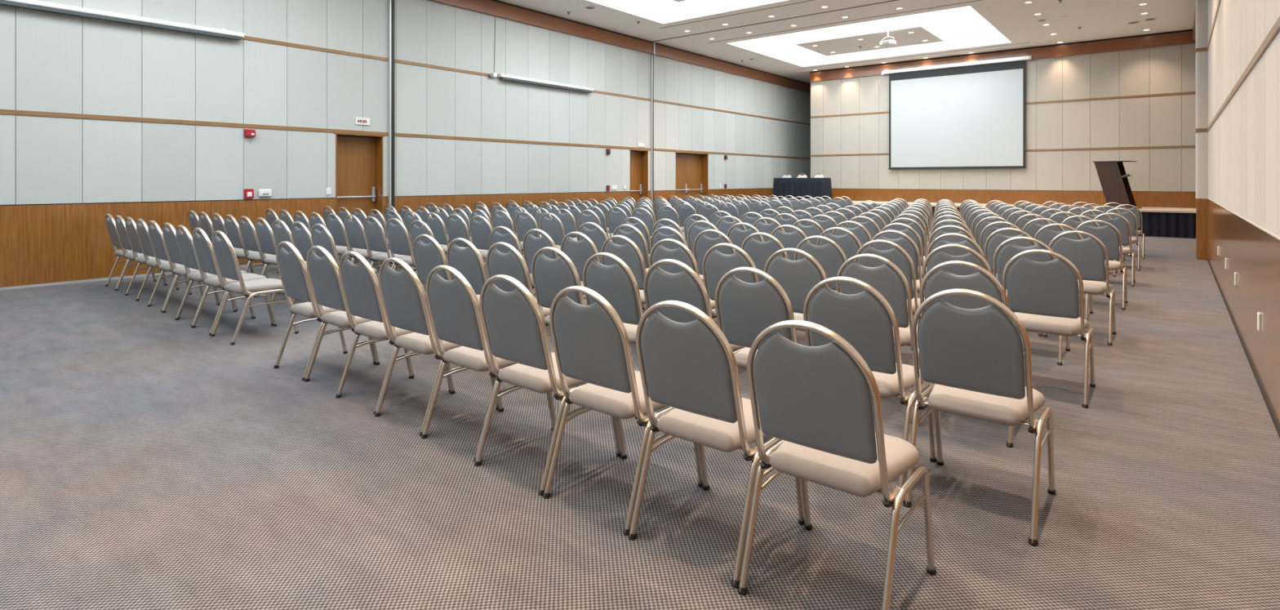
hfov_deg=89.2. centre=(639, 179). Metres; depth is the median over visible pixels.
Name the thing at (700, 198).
banquet chair
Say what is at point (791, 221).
banquet chair
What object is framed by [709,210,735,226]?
banquet chair
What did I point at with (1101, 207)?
banquet chair
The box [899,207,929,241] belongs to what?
banquet chair
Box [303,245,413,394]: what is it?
banquet chair
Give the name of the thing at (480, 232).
banquet chair
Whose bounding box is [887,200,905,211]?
banquet chair
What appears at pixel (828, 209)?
banquet chair
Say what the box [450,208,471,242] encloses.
banquet chair
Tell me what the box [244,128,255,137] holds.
fire alarm sounder
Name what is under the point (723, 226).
banquet chair
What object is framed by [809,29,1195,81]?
trim
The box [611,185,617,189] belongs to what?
emergency light
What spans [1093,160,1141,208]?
lectern
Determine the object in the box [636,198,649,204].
banquet chair
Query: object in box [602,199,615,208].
banquet chair
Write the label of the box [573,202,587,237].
banquet chair
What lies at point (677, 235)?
banquet chair
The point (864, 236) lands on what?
banquet chair
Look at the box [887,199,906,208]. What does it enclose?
banquet chair
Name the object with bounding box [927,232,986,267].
banquet chair
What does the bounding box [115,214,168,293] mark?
banquet chair
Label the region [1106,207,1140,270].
banquet chair
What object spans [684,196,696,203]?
banquet chair
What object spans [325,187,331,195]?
light switch
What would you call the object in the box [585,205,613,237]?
banquet chair
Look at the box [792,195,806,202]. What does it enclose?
banquet chair
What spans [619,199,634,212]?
banquet chair
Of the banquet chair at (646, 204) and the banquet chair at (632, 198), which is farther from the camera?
the banquet chair at (632, 198)
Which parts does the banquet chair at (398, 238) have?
backrest, frame, seat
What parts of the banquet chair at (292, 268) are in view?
leg, backrest, frame, leg, seat, leg, leg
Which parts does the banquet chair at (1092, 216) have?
backrest, frame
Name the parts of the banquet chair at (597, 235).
frame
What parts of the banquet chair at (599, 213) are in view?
backrest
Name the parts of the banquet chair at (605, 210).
frame, backrest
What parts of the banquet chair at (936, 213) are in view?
backrest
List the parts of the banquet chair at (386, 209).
backrest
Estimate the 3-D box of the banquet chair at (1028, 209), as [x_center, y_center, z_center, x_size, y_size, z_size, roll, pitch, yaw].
[7.270,0.924,11.850,0.498,0.963,0.586,0,0,39]
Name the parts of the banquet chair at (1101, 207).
backrest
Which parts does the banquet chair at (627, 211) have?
frame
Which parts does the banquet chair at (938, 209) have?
backrest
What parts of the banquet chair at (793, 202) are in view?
backrest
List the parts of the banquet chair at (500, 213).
backrest, frame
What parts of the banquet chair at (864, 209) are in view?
backrest, frame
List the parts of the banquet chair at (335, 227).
backrest, frame, seat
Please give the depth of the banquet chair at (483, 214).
9.60 m
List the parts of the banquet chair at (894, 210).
backrest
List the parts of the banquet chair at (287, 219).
backrest, frame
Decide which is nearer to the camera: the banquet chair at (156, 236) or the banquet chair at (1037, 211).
the banquet chair at (156, 236)
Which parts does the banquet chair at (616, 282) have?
backrest, frame, seat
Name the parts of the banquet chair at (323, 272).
leg, backrest, frame, seat, leg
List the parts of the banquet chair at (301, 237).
backrest, frame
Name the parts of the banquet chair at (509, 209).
backrest, frame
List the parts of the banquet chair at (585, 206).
frame, backrest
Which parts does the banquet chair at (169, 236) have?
leg, backrest, frame, seat, leg, leg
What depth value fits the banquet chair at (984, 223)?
7.82 m
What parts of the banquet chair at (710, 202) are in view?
backrest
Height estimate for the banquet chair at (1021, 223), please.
0.963 m
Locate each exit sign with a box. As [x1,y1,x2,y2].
[355,117,369,124]
[637,142,644,146]
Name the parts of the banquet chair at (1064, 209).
backrest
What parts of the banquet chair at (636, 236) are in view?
backrest, frame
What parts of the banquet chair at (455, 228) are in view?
backrest, frame, seat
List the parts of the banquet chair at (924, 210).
backrest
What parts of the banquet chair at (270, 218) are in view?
backrest, frame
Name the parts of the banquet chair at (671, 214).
backrest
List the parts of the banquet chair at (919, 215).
backrest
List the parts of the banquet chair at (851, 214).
frame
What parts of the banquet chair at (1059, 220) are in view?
frame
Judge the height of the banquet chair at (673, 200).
0.963 m
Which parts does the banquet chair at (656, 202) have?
backrest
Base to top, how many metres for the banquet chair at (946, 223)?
0.963 m
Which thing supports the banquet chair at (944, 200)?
on the floor
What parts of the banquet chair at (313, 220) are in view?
backrest, frame, seat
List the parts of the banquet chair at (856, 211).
backrest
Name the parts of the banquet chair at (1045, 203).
backrest, frame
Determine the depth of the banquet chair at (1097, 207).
11.02 m
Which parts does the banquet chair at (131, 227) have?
leg, backrest, frame, seat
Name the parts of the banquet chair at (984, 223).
backrest, frame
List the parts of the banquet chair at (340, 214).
backrest, frame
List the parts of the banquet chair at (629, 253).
backrest, frame, seat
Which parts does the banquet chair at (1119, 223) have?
backrest, frame, seat, leg, leg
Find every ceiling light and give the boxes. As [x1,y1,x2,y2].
[599,0,767,20]
[733,5,1008,64]
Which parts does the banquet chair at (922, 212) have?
backrest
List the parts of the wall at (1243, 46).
cornice, rail, rail, fabric panel, fabric panel, fabric panel, rail, skirting, rail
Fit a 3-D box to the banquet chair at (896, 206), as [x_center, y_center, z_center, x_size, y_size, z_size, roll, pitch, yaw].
[4.928,0.924,12.587,0.498,0.963,0.586,0,0,39]
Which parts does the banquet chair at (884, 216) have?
frame, backrest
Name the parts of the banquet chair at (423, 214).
backrest, frame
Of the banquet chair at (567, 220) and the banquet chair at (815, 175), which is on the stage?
the banquet chair at (815, 175)
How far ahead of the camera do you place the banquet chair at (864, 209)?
11.74 m
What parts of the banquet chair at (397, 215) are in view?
backrest, frame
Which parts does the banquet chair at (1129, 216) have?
backrest, frame, seat, leg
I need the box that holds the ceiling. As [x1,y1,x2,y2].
[497,0,1195,84]
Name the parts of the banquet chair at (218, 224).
backrest, frame, seat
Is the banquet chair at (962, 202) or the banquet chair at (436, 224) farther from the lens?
the banquet chair at (962, 202)
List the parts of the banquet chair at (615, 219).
backrest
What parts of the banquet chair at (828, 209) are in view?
backrest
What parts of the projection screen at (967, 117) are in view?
casing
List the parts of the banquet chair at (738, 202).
backrest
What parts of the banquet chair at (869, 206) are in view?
backrest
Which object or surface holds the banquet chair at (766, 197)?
on the floor
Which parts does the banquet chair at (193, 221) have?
frame, backrest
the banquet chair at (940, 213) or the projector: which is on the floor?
the banquet chair at (940, 213)
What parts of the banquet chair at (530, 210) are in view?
backrest, frame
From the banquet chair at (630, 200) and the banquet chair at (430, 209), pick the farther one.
the banquet chair at (630, 200)
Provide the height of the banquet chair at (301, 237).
0.963 m
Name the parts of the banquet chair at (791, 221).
frame, backrest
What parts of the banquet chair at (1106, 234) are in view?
backrest, frame, seat, leg, leg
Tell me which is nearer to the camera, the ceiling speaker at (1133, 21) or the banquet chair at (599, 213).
the banquet chair at (599, 213)
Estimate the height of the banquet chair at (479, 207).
0.963 m
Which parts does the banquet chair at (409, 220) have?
backrest, frame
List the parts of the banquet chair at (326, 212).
backrest, frame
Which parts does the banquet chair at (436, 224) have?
backrest, frame, seat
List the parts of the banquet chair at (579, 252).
backrest, frame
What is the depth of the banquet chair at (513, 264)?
4.58 m
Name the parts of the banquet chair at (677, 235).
backrest, frame, seat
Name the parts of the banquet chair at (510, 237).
backrest, frame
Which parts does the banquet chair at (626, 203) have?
backrest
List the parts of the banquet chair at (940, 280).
backrest, frame, leg, leg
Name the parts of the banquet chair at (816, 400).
leg, rail, leg, backrest, frame, seat, leg, rail, leg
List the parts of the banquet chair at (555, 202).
backrest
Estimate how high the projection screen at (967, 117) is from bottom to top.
3.330 m
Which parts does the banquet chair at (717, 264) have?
backrest, frame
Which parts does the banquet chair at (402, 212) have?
frame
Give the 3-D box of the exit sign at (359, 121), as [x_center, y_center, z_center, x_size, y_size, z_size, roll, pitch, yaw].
[-5.071,-1.060,11.877,0.022,0.130,0.270,0,0,39]
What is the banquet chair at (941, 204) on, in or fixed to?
on the floor
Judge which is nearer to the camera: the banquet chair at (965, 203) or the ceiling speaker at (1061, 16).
the banquet chair at (965, 203)
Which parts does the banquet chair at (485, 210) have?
backrest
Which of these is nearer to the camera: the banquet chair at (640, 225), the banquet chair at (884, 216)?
the banquet chair at (640, 225)
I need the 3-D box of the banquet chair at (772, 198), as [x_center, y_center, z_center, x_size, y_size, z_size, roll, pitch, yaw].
[3.913,0.924,18.557,0.498,0.963,0.586,0,0,39]
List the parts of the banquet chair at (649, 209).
backrest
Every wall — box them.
[0,0,810,287]
[810,43,1195,232]
[1192,0,1279,438]
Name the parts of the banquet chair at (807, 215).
backrest, frame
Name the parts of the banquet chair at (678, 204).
backrest, frame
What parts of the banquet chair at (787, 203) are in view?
backrest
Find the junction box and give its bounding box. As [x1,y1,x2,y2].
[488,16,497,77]
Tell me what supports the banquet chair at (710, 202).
on the floor
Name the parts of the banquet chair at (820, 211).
backrest, frame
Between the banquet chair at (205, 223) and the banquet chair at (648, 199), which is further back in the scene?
the banquet chair at (648, 199)
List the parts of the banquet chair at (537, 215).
backrest, frame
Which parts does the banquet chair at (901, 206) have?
backrest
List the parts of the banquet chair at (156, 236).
leg, backrest, frame, leg, seat, leg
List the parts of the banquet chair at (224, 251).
leg, backrest, frame, leg, seat, rail, leg, leg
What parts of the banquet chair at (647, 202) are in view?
frame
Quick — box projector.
[880,17,896,46]
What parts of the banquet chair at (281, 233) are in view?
leg, backrest, frame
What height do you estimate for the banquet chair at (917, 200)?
0.963 m
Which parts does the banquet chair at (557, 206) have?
backrest, frame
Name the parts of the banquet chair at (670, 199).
backrest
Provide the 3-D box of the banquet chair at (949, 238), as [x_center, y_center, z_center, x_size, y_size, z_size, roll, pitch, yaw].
[3.174,0.924,6.478,0.498,0.963,0.586,0,0,39]
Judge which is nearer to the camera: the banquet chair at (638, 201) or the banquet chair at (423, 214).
the banquet chair at (423, 214)
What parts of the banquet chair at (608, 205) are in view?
backrest, frame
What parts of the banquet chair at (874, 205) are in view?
backrest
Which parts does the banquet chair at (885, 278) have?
backrest, frame, seat, leg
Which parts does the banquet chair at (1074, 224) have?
backrest, frame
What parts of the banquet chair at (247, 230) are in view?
leg, backrest, frame, seat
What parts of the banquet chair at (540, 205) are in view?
backrest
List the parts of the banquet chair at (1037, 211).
backrest, frame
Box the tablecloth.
[772,177,832,199]
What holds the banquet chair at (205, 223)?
on the floor
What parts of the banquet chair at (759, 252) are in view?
frame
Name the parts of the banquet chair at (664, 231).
backrest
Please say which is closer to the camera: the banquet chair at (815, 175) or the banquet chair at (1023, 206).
the banquet chair at (1023, 206)
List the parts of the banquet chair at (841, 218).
frame, backrest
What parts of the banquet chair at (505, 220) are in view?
backrest, frame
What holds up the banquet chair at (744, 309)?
on the floor
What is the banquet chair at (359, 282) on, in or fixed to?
on the floor
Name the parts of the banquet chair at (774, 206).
backrest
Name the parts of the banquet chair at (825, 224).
backrest, frame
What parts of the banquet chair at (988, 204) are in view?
backrest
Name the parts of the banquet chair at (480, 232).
backrest, frame, seat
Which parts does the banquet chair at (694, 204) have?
backrest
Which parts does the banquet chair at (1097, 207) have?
backrest, frame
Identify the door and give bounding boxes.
[333,132,384,220]
[629,149,648,204]
[675,151,708,199]
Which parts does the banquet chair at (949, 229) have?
backrest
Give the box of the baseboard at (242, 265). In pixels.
[0,262,262,289]
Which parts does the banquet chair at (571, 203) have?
backrest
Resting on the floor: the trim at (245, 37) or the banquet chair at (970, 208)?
the banquet chair at (970, 208)
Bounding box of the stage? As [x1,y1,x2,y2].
[852,200,1195,238]
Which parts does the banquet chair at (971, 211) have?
backrest, frame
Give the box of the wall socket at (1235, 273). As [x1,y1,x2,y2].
[1234,271,1236,285]
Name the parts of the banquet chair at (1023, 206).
backrest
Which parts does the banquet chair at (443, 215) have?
backrest, frame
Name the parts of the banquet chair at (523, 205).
backrest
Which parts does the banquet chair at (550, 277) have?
seat, backrest, frame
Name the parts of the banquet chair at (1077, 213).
backrest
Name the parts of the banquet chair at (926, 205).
backrest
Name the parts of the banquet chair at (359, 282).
leg, backrest, frame, seat, leg, leg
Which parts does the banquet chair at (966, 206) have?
backrest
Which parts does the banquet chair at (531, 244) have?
backrest, frame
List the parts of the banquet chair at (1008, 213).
backrest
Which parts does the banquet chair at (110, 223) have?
leg, backrest, frame, leg, seat, leg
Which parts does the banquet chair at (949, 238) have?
backrest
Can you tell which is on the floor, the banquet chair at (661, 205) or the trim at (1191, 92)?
the banquet chair at (661, 205)
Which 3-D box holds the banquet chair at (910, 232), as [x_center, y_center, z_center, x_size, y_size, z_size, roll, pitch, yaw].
[2.791,0.924,6.800,0.498,0.963,0.586,0,0,39]
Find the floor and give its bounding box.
[0,232,1279,609]
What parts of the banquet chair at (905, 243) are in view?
backrest, seat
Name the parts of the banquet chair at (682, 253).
backrest, frame, seat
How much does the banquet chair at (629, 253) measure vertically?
0.963 m
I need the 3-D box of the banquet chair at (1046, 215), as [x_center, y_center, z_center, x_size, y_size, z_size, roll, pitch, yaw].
[6.436,0.924,10.037,0.498,0.963,0.586,0,0,39]
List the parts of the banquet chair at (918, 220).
backrest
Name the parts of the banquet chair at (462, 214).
backrest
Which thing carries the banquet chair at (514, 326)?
on the floor
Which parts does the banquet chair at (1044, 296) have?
backrest, frame, seat, leg, rail, leg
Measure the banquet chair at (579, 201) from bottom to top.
0.963 m
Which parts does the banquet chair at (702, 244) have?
backrest, frame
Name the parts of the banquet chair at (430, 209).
backrest, frame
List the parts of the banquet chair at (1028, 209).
backrest, frame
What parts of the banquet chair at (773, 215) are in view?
backrest, frame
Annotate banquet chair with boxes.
[105,213,164,289]
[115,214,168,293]
[124,216,191,295]
[135,218,203,302]
[146,220,217,311]
[161,222,238,319]
[174,224,252,326]
[187,210,240,268]
[191,227,273,335]
[198,211,252,273]
[210,230,298,345]
[211,213,268,277]
[224,213,279,278]
[238,215,276,275]
[253,217,279,301]
[265,208,279,272]
[271,218,306,301]
[273,240,375,380]
[277,209,293,273]
[291,221,315,304]
[293,210,341,257]
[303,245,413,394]
[308,211,359,262]
[311,223,377,273]
[323,205,366,259]
[326,213,378,272]
[335,250,449,413]
[337,206,382,263]
[344,214,397,270]
[351,208,386,263]
[364,216,412,271]
[368,208,415,270]
[374,257,498,435]
[383,204,396,222]
[385,209,416,270]
[386,217,425,289]
[399,205,414,226]
[404,210,447,256]
[409,219,447,276]
[412,234,476,295]
[415,206,448,235]
[421,264,553,461]
[424,212,466,257]
[425,202,439,217]
[432,207,471,241]
[440,203,453,215]
[446,213,488,262]
[446,237,488,304]
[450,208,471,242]
[457,204,471,222]
[469,214,493,264]
[471,208,491,226]
[474,201,488,209]
[474,204,493,229]
[474,274,621,495]
[485,241,551,333]
[489,202,502,220]
[489,226,535,294]
[492,205,517,234]
[492,209,524,255]
[505,200,516,209]
[506,202,523,254]
[511,206,541,239]
[515,211,559,256]
[520,200,534,210]
[522,228,585,297]
[523,203,541,254]
[531,246,584,386]
[533,207,572,238]
[537,200,551,212]
[539,212,564,249]
[542,285,702,535]
[543,204,577,231]
[546,199,559,208]
[555,201,574,237]
[555,208,577,245]
[560,231,600,299]
[562,200,575,209]
[564,204,581,237]
[569,198,581,205]
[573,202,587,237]
[577,209,612,241]
[577,222,608,263]
[578,200,593,210]
[582,252,648,418]
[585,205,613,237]
[586,198,598,205]
[592,203,609,232]
[597,200,613,227]
[600,235,646,304]
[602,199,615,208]
[605,197,617,204]
[607,206,628,239]
[612,223,649,309]
[613,204,631,223]
[615,201,632,213]
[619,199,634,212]
[620,217,650,257]
[621,197,635,208]
[625,196,636,205]
[627,300,804,587]
[631,207,654,237]
[634,201,650,209]
[635,204,656,223]
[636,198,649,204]
[638,200,657,225]
[639,196,652,204]
[643,258,743,370]
[648,238,735,351]
[649,226,703,281]
[652,218,684,238]
[653,195,662,213]
[653,198,666,221]
[654,202,684,229]
[655,196,666,202]
[656,200,671,207]
[657,205,684,237]
[667,195,679,204]
[671,197,682,205]
[671,199,685,209]
[675,200,690,226]
[676,203,697,231]
[682,195,693,200]
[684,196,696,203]
[684,213,710,246]
[687,220,720,255]
[688,197,701,204]
[691,199,706,211]
[693,229,736,284]
[696,201,713,220]
[698,195,709,199]
[699,204,721,221]
[701,196,714,204]
[702,242,759,351]
[706,198,720,204]
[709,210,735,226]
[711,200,727,208]
[714,195,726,200]
[715,215,746,235]
[715,266,796,373]
[718,202,739,220]
[719,197,732,203]
[724,195,736,200]
[725,198,741,206]
[726,222,764,252]
[731,195,743,202]
[733,200,751,219]
[735,194,746,199]
[737,197,750,204]
[737,320,936,609]
[740,211,767,230]
[741,231,788,281]
[746,199,761,217]
[749,196,761,203]
[751,194,762,199]
[752,200,773,217]
[752,217,784,241]
[755,198,768,204]
[757,195,768,201]
[760,208,782,223]
[764,248,828,331]
[767,195,778,199]
[767,196,779,203]
[768,200,785,213]
[768,224,810,260]
[772,213,800,232]
[773,206,795,219]
[774,195,786,201]
[775,198,792,211]
[781,173,791,177]
[784,195,795,200]
[786,197,799,213]
[787,209,813,226]
[789,218,824,245]
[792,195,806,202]
[794,235,848,332]
[795,199,813,215]
[796,173,807,177]
[801,207,824,220]
[803,276,937,502]
[805,197,822,209]
[806,214,839,235]
[811,196,826,209]
[812,204,834,216]
[813,173,824,177]
[816,226,862,267]
[818,195,831,206]
[819,210,848,226]
[822,203,842,212]
[830,196,848,208]
[831,208,857,223]
[831,220,872,253]
[835,253,934,422]
[837,195,853,208]
[840,205,864,218]
[845,215,881,240]
[848,203,870,216]
[853,239,925,342]
[854,201,874,211]
[855,212,886,231]
[861,200,879,208]
[863,208,892,228]
[869,230,927,299]
[870,206,895,222]
[876,204,899,217]
[878,222,926,278]
[882,202,902,215]
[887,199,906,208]
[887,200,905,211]
[887,217,927,266]
[892,198,908,207]
[893,213,931,256]
[897,209,929,244]
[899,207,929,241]
[902,288,1056,546]
[906,203,931,225]
[906,204,931,235]
[911,201,932,226]
[912,200,932,222]
[915,198,933,221]
[918,260,1027,447]
[919,244,1004,368]
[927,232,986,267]
[928,225,977,258]
[930,219,973,243]
[931,214,968,231]
[932,208,961,222]
[932,211,967,230]
[933,204,957,214]
[933,205,962,225]
[934,200,954,208]
[934,201,957,211]
[935,199,955,204]
[959,199,978,211]
[960,200,978,216]
[962,202,982,220]
[964,204,986,223]
[966,206,995,238]
[968,208,996,233]
[971,212,1004,250]
[974,216,1013,261]
[979,221,1024,260]
[984,227,1042,336]
[985,200,1004,208]
[988,201,1008,210]
[991,203,1013,213]
[992,236,1070,364]
[995,204,1021,217]
[1001,207,1029,221]
[1002,248,1095,408]
[1006,210,1038,224]
[1013,200,1033,207]
[1013,213,1050,233]
[1017,202,1039,210]
[1022,217,1064,242]
[1024,204,1047,213]
[1031,205,1057,217]
[1033,223,1093,320]
[1038,208,1069,222]
[1042,200,1062,209]
[1043,230,1115,345]
[1047,202,1071,211]
[1048,211,1082,227]
[1056,204,1083,213]
[1059,214,1106,293]
[1066,206,1095,217]
[1069,201,1093,210]
[1075,219,1127,310]
[1077,209,1117,276]
[1079,203,1104,211]
[1091,205,1125,262]
[1093,212,1135,286]
[1102,202,1129,247]
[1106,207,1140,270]
[1115,204,1145,258]
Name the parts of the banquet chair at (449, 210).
backrest, frame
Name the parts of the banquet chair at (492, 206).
backrest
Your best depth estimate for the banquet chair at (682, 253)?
4.84 m
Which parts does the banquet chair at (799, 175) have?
backrest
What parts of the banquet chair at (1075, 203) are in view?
backrest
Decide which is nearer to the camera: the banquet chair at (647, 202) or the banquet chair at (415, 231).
the banquet chair at (415, 231)
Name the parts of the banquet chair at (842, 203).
backrest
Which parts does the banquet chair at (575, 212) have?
backrest, frame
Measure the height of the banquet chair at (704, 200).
0.963 m
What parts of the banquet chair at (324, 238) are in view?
backrest, frame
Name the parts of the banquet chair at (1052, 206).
backrest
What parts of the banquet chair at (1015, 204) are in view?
backrest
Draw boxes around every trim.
[0,108,810,159]
[240,35,810,124]
[388,0,394,249]
[430,0,810,92]
[650,41,655,208]
[652,0,1028,69]
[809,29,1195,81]
[810,91,1195,117]
[810,145,1195,156]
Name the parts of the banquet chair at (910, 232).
backrest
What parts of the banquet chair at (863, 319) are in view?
backrest, frame, seat, leg, rail, leg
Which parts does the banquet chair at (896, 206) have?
backrest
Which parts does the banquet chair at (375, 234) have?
backrest, frame, seat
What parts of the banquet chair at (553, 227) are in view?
backrest, frame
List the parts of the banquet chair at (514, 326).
leg, backrest, frame, seat, leg, leg, leg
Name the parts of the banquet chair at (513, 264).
backrest, frame, seat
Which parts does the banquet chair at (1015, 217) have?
backrest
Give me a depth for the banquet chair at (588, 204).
13.58 m
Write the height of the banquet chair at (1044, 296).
0.963 m
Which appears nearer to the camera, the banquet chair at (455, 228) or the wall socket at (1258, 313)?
the wall socket at (1258, 313)
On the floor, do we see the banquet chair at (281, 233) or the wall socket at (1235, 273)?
the banquet chair at (281, 233)
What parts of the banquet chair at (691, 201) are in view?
backrest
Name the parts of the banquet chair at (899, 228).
backrest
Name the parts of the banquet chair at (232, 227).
backrest, frame, seat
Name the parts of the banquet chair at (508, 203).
backrest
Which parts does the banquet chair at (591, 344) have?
leg, backrest, frame, seat, leg, leg, rail, leg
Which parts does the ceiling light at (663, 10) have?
luminous panel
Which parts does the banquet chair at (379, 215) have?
backrest, frame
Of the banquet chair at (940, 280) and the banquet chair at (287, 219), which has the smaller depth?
the banquet chair at (940, 280)
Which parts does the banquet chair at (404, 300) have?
leg, backrest, frame, seat, leg, leg, leg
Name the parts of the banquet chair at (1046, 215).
backrest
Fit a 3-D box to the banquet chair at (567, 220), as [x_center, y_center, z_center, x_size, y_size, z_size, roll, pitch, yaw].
[-0.997,0.924,10.050,0.498,0.963,0.586,0,0,39]
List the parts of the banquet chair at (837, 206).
frame, backrest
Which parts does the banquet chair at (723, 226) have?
backrest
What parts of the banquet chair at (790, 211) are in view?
backrest, frame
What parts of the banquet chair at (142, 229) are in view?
leg, backrest, frame, seat, leg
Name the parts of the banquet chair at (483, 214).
backrest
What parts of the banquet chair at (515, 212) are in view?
frame, backrest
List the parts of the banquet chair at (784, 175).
backrest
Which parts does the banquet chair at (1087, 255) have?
backrest, frame, seat, leg, leg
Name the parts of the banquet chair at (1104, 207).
backrest, frame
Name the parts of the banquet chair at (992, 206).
frame, backrest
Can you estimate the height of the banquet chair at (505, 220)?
0.963 m
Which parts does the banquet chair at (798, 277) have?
backrest, frame, seat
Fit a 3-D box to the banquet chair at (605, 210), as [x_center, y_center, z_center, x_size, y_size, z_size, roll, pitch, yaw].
[-0.565,0.924,12.231,0.498,0.963,0.586,0,0,39]
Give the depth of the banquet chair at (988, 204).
13.86 m
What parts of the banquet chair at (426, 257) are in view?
backrest, frame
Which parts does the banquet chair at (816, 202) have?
backrest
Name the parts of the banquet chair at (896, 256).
backrest, frame, seat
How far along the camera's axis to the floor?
2.98 m
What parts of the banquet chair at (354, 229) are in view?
backrest, frame, seat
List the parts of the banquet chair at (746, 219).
backrest, frame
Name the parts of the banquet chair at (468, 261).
backrest, frame, seat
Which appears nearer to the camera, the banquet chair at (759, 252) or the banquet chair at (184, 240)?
the banquet chair at (759, 252)
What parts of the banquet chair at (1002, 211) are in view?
backrest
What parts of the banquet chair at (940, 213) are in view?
backrest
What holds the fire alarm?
attached to the wall at (60, 178)
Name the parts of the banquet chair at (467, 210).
frame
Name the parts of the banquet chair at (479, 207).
backrest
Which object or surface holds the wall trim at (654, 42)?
attached to the wall at (60, 178)
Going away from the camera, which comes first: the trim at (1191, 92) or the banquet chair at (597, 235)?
the banquet chair at (597, 235)
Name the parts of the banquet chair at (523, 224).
backrest, frame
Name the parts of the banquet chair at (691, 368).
leg, backrest, frame, leg, seat, leg, rail, leg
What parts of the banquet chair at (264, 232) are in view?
leg, frame, backrest, seat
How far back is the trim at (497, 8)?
16.99 m
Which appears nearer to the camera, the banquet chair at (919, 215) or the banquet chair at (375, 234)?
the banquet chair at (375, 234)
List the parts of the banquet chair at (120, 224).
leg, backrest, frame, seat, leg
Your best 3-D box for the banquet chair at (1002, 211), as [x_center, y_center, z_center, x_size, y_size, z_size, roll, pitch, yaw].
[6.468,0.924,11.283,0.498,0.963,0.586,0,0,39]
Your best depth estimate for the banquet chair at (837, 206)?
12.07 m
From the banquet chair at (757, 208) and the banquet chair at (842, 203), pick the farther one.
the banquet chair at (842, 203)
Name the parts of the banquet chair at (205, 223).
backrest, frame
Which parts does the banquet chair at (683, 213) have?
backrest, frame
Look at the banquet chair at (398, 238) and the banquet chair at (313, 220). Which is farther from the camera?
the banquet chair at (313, 220)
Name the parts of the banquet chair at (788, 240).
backrest, frame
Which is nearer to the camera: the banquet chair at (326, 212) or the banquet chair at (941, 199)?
the banquet chair at (326, 212)
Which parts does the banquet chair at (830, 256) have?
backrest, frame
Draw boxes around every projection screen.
[0,0,244,39]
[497,73,593,93]
[881,55,1031,168]
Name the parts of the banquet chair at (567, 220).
backrest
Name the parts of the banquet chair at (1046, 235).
backrest, frame, leg, leg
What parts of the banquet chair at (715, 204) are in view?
backrest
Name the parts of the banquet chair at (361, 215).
backrest, frame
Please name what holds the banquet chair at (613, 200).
on the floor
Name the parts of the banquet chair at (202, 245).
leg, backrest, frame, leg, seat, leg, leg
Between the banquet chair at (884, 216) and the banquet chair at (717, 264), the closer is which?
the banquet chair at (717, 264)
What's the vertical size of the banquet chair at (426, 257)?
0.963 m
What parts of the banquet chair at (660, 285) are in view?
backrest, frame, seat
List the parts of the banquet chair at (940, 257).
backrest, frame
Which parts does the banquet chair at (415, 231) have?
backrest, frame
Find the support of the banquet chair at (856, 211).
on the floor
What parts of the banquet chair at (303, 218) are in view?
backrest, frame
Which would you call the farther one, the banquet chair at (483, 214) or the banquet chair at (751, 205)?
the banquet chair at (751, 205)
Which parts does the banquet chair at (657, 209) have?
frame, backrest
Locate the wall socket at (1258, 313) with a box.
[1257,311,1260,330]
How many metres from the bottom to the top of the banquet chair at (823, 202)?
0.963 m
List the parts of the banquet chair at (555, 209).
backrest, frame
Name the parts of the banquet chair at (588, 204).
backrest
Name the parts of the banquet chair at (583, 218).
backrest, frame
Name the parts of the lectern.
panel, panel, panel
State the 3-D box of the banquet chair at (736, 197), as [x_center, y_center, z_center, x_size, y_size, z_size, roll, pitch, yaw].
[3.119,0.924,19.249,0.498,0.963,0.586,0,0,39]
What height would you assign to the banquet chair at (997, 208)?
0.963 m
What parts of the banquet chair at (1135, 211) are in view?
backrest, frame, leg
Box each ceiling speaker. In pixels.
[584,5,595,8]
[1057,15,1068,17]
[1126,20,1141,23]
[1142,17,1158,20]
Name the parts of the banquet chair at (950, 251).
backrest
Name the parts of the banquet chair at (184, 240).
leg, backrest, frame, leg, seat, leg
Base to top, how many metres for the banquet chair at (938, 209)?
0.963 m
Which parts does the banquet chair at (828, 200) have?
backrest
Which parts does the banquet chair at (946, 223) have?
backrest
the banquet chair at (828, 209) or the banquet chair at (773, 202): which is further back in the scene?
the banquet chair at (773, 202)
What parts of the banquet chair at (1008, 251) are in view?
backrest, frame, leg, leg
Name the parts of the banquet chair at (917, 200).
frame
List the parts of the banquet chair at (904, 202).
backrest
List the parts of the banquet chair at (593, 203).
backrest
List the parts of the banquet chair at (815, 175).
backrest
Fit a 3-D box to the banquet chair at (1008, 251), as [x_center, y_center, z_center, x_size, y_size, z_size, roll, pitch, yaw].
[3.137,0.924,5.232,0.498,0.963,0.586,0,0,39]
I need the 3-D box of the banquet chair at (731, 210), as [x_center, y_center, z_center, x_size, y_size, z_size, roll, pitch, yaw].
[1.850,0.924,12.707,0.498,0.963,0.586,0,0,39]
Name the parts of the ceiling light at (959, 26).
hanging panel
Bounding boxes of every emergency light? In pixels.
[257,188,271,196]
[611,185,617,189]
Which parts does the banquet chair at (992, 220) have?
frame, backrest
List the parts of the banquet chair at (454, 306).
leg, backrest, frame, seat, leg, leg, leg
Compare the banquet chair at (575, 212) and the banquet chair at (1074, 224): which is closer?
the banquet chair at (1074, 224)
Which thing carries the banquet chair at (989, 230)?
on the floor
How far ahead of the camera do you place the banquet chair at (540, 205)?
13.05 m
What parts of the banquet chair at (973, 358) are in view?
leg, rail, leg, backrest, frame, seat, leg, rail, leg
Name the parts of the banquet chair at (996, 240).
backrest, frame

